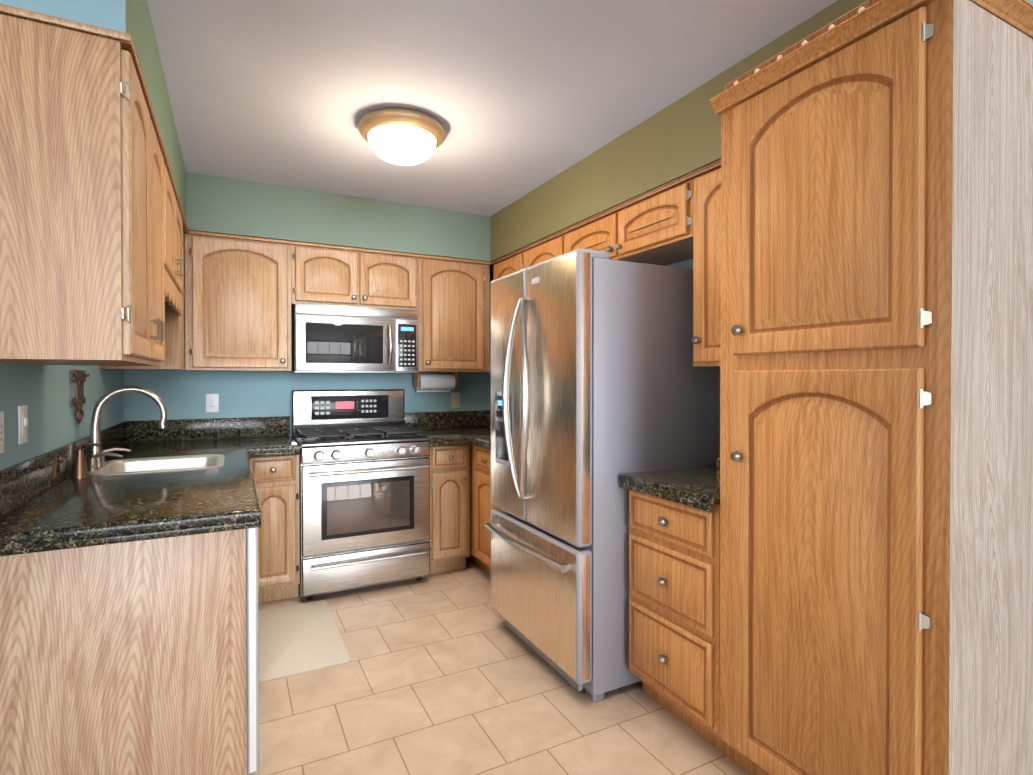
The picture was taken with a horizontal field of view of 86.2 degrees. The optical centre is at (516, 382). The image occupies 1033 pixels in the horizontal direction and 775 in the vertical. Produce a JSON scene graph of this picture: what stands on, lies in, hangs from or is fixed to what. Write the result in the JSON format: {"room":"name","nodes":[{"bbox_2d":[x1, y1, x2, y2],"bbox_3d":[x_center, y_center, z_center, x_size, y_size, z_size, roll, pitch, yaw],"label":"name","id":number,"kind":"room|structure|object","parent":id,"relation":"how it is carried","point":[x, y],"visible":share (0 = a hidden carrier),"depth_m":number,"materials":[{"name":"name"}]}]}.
{"room":"kitchen","nodes":[
{"label":"kitchen","id":0,"kind":"room"},
{"bbox_2d":[0,362,122,470],"bbox_3d":[-1.878,0.045,2.257,0.120,2.450,2.477,0,1,-27],"label":"wall","id":1,"kind":"structure","parent":0,"point":[45,394],"depth_m":1.95,"materials":[{"name":"teal paint"}]},
{"bbox_2d":[0,411,3,452],"bbox_3d":[-1.424,0.140,1.519,0.009,0.116,0.072,0,1,-27],"label":"outlet","id":2,"kind":"object","parent":1,"relation":"attached to","point":[1,431],"visible":0.98,"depth_m":1.53,"materials":[{"name":"white plastic"}]},
{"bbox_2d":[18,405,27,444],"bbox_3d":[-1.514,0.130,1.699,0.014,0.116,0.072,0,1,-27],"label":"light switch","id":3,"kind":"object","parent":1,"relation":"attached to","point":[22,424],"visible":0.98,"depth_m":1.69,"materials":[{"name":"white plastic"}]},
{"bbox_2d":[0,4,159,367],"bbox_3d":[-1.197,-0.453,1.453,0.352,0.798,0.399,0,1,-27],"label":"upper cabinet","id":4,"kind":"object","parent":1,"relation":"attached to","point":[93,226],"depth_m":1.31,"materials":[{"name":"brown wood"}]},
{"bbox_2d":[72,370,89,423],"bbox_3d":[-1.803,0.061,2.286,0.034,0.224,0.200,0,1,-27],"label":"decor","id":5,"kind":"object","parent":1,"relation":"attached to","point":[79,398],"visible":1,"depth_m":2.28,"materials":[{"name":"brown wood"}]},
{"bbox_2d":[100,120,171,369],"bbox_3d":[-1.380,-0.456,1.808,0.352,0.798,0.400,0,1,-27],"label":"upper cabinet","id":6,"kind":"object","parent":1,"relation":"attached to","point":[163,209],"depth_m":2.04,"materials":[{"name":"brown wood"}]},
{"bbox_2d":[168,161,187,299],"bbox_3d":[-1.674,-0.645,2.377,0.352,0.429,0.885,0,1,-27],"label":"upper cabinet","id":7,"kind":"object","parent":1,"relation":"attached to","point":[179,224],"depth_m":2.50,"materials":[{"name":"brown wood"}]},
{"bbox_2d":[172,300,183,369],"bbox_3d":[-1.957,-0.465,2.907,0.333,0.798,0.314,0,1,-27],"label":"upper cabinet","id":8,"kind":"object","parent":1,"relation":"attached to","point":[177,305],"depth_m":2.84,"materials":[{"name":"brown wood"}]},
{"bbox_2d":[123,242,493,441],"bbox_3d":[-1.213,0.031,3.925,2.590,2.450,0.120,0,1,-27],"label":"wall","id":9,"kind":"structure","parent":0,"point":[181,394],"depth_m":3.61,"materials":[{"name":"teal paint"}]},
{"bbox_2d":[206,394,218,411],"bbox_3d":[-1.922,0.132,3.487,0.072,0.116,0.009,0,1,-27],"label":"electrical outlet","id":10,"kind":"object","parent":9,"relation":"attached to","point":[212,402],"visible":1,"depth_m":3.48,"materials":[{"name":"white plastic"}]},
{"bbox_2d":[185,230,490,371],"bbox_3d":[-1.103,-0.472,3.703,1.908,0.797,0.362,0,1,-27],"label":"upper cabinet","id":11,"kind":"object","parent":9,"relation":"attached to","point":[244,295],"visible":1,"depth_m":3.42,"materials":[{"name":"brown wood"}]},
{"bbox_2d":[290,303,418,372],"bbox_3d":[-1.073,-0.274,3.669,0.772,0.420,0.454,0,1,-27],"label":"microwave","id":12,"kind":"object","parent":11,"relation":"attached to","point":[325,338],"visible":1,"depth_m":3.50,"materials":[{"name":"grey metal"}]},
{"bbox_2d":[414,372,457,391],"bbox_3d":[-0.588,0.000,4.033,0.300,0.147,0.112,0,1,-27],"label":"paper towel holder","id":13,"kind":"object","parent":11,"relation":"attached to","point":[435,382],"visible":1,"depth_m":4.00,"materials":[{"name":"white paper"}]},
{"bbox_2d":[451,392,459,407],"bbox_3d":[-0.468,0.138,4.237,0.072,0.116,0.009,0,1,-27],"label":"electrical outlet","id":14,"kind":"object","parent":9,"relation":"attached to","point":[455,400],"visible":1,"depth_m":4.23,"materials":[{"name":"beige plastic"}]},
{"bbox_2d":[147,0,836,216],"bbox_3d":[-0.447,-1.212,2.427,2.890,0.060,3.527,0,1,-27],"label":"ceiling","id":15,"kind":"structure","parent":0,"point":[517,99],"depth_m":2.14,"materials":[{"name":"white paint"}]},
{"bbox_2d":[358,108,444,164],"bbox_3d":[-0.527,-1.093,2.551,0.394,0.180,0.394,0,1,-27],"label":"flush ceiling light","id":16,"kind":"object","parent":15,"relation":"attached to","point":[399,136],"visible":1,"depth_m":2.44,"materials":[{"name":"white glass"}]},
{"bbox_2d":[247,557,751,774],"bbox_3d":[0.738,1.317,0.117,7.700,0.060,8.757,0,1,-27],"label":"floor","id":17,"kind":"structure","parent":0,"point":[447,673],"depth_m":2.15,"materials":[{"name":"beige tile"}]},
{"bbox_2d":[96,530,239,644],"bbox_3d":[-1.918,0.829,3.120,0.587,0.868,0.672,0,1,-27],"label":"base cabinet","id":18,"kind":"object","parent":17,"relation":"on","point":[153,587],"depth_m":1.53,"materials":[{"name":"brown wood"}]},
{"bbox_2d":[0,416,299,555],"bbox_3d":[-1.420,0.328,2.507,0.916,0.180,2.210,0,1,-27],"label":"countertop","id":19,"kind":"structure","parent":18,"relation":"on","point":[47,503],"depth_m":1.79,"materials":[{"name":"stone"}]},
{"bbox_2d":[71,442,99,478],"bbox_3d":[-1.647,0.296,2.110,0.088,0.137,0.054,0,1,-27],"label":"soap dispenser","id":20,"kind":"object","parent":19,"relation":"on","point":[80,470],"visible":1,"depth_m":2.09,"materials":[{"name":"brown metal"}]},
{"bbox_2d":[87,386,166,470],"bbox_3d":[-1.674,0.187,2.376,0.289,0.342,0.205,0,1,-27],"label":"faucet","id":21,"kind":"object","parent":19,"relation":"on","point":[96,458],"visible":0.9,"depth_m":2.33,"materials":[{"name":"silver metal"}]},
{"bbox_2d":[88,454,224,475],"bbox_3d":[-1.565,0.455,2.440,0.484,0.194,0.474,0,1,-27],"label":"sink basin","id":22,"kind":"object","parent":19,"relation":"in","point":[153,464],"visible":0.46,"depth_m":2.58,"materials":[{"name":"silver metal"}]},
{"bbox_2d":[246,527,258,773],"bbox_3d":[-1.183,0.843,1.786,0.619,0.862,0.598,0,1,-27],"label":"dishwasher","id":23,"kind":"object","parent":17,"relation":"on","point":[252,635],"visible":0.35,"depth_m":1.65,"materials":[{"name":"grey"}]},
{"bbox_2d":[250,455,299,602],"bbox_3d":[-1.508,0.827,3.351,0.303,0.868,0.637,0,1,-27],"label":"base cabinet","id":24,"kind":"object","parent":17,"relation":"on","point":[276,479],"visible":0.71,"depth_m":3.12,"materials":[{"name":"brown wood"}]},
{"bbox_2d":[259,600,349,682],"bbox_3d":[-1.095,1.260,2.751,0.385,0.010,0.780,0,1,-27],"label":"kitchen mat","id":25,"kind":"object","parent":17,"relation":"on","point":[299,639],"visible":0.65,"depth_m":2.67,"materials":[{"name":"beige fabric"}]},
{"bbox_2d":[291,389,429,599],"bbox_3d":[-1.006,0.656,3.542,0.760,1.205,0.720,0,1,-27],"label":"gas range","id":26,"kind":"object","parent":17,"relation":"on","point":[364,487],"visible":1,"depth_m":3.32,"materials":[{"name":"silver metal"}]},
{"bbox_2d":[429,444,469,573],"bbox_3d":[-0.564,0.823,3.838,0.291,0.868,0.637,0,1,-27],"label":"base cabinet","id":27,"kind":"object","parent":17,"relation":"on","point":[449,540],"visible":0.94,"depth_m":3.59,"materials":[{"name":"brown wood"}]},
{"bbox_2d":[468,445,471,559],"bbox_3d":[-0.156,0.821,4.039,0.606,0.868,0.652,0,1,-27],"label":"base cabinet","id":28,"kind":"object","parent":17,"relation":"on","point":[470,557],"depth_m":3.71,"materials":[{"name":"brown wood"}]},
{"bbox_2d":[472,445,495,574],"bbox_3d":[0.085,0.825,3.571,0.606,0.868,0.400,0,1,-27],"label":"base cabinet","id":29,"kind":"object","parent":17,"relation":"on","point":[481,506],"depth_m":3.52,"materials":[{"name":"brown wood"}]},
{"bbox_2d":[404,410,490,449],"bbox_3d":[-0.127,0.318,3.655,0.902,0.180,1.354,0,1,-27],"label":"countertop","id":30,"kind":"structure","parent":29,"relation":"on","point":[466,431],"depth_m":4.09,"materials":[{"name":"stone"}]},
{"bbox_2d":[485,248,719,701],"bbox_3d":[0.373,0.371,2.662,0.870,1.790,0.825,0,1,-27],"label":"refrigerator","id":31,"kind":"object","parent":17,"relation":"on","point":[600,383],"visible":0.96,"depth_m":2.29,"materials":[{"name":"grey metal"}]},
{"bbox_2d":[629,490,733,760],"bbox_3d":[0.800,0.837,2.150,0.637,0.868,0.464,0,1,-27],"label":"base cabinet","id":32,"kind":"object","parent":17,"relation":"on","point":[674,604],"visible":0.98,"depth_m":1.97,"materials":[{"name":"brown wood"}]},
{"bbox_2d":[619,455,719,511],"bbox_3d":[0.800,0.331,2.147,0.637,0.180,0.466,0,1,-27],"label":"countertop","id":33,"kind":"structure","parent":32,"relation":"on","point":[697,487],"depth_m":2.03,"materials":[{"name":"stone"}]},
{"bbox_2d":[709,0,1032,774],"bbox_3d":[1.064,0.152,1.629,0.640,2.245,0.687,0,1,-27],"label":"pantry cabinet","id":34,"kind":"object","parent":17,"relation":"on","point":[875,386],"visible":1,"depth_m":1.38,"materials":[{"name":"brown wood"}]},
{"bbox_2d":[0,0,1032,271],"bbox_3d":[-0.423,-1.020,2.383,2.590,0.322,3.330,0,1,-27],"label":"soffit","id":35,"kind":"structure","parent":0,"point":[678,138],"depth_m":3.11,"materials":[{"name":"green paint"}]},
{"bbox_2d":[666,259,692,268],"bbox_3d":[0.765,0.038,3.045,0.120,2.450,3.497,0,1,-27],"label":"wall","id":36,"kind":"structure","parent":0,"point":[687,264],"depth_m":2.76,"materials":[{"name":"teal paint"}]},
{"bbox_2d":[491,250,518,279],"bbox_3d":[0.077,-0.473,3.870,0.336,0.798,0.477,0,1,-27],"label":"upper cabinet","id":37,"kind":"object","parent":36,"relation":"attached to","point":[508,264],"depth_m":3.79,"materials":[{"name":"brown wood"}]},
{"bbox_2d":[519,232,558,269],"bbox_3d":[0.300,-0.470,3.437,0.336,0.798,0.496,0,1,-27],"label":"upper cabinet","id":38,"kind":"object","parent":36,"relation":"attached to","point":[547,248],"depth_m":3.38,"materials":[{"name":"brown wood"}]},
{"bbox_2d":[559,209,610,258],"bbox_3d":[0.526,-0.737,2.996,0.336,0.256,0.486,0,1,-27],"label":"upper cabinet","id":39,"kind":"object","parent":36,"relation":"attached to","point":[593,233],"depth_m":2.91,"materials":[{"name":"brown wood"}]},
{"bbox_2d":[611,177,682,265],"bbox_3d":[0.749,-0.733,2.563,0.336,0.256,0.487,0,1,-27],"label":"upper cabinet","id":40,"kind":"object","parent":36,"relation":"attached to","point":[675,221],"depth_m":2.53,"materials":[{"name":"brown wood"}]},
{"bbox_2d":[683,160,720,366],"bbox_3d":[0.951,-0.461,2.174,0.336,0.794,0.388,0,1,-27],"label":"upper cabinet","id":41,"kind":"object","parent":36,"relation":"attached to","point":[701,187],"depth_m":2.20,"materials":[{"name":"brown wood"}]}
]}

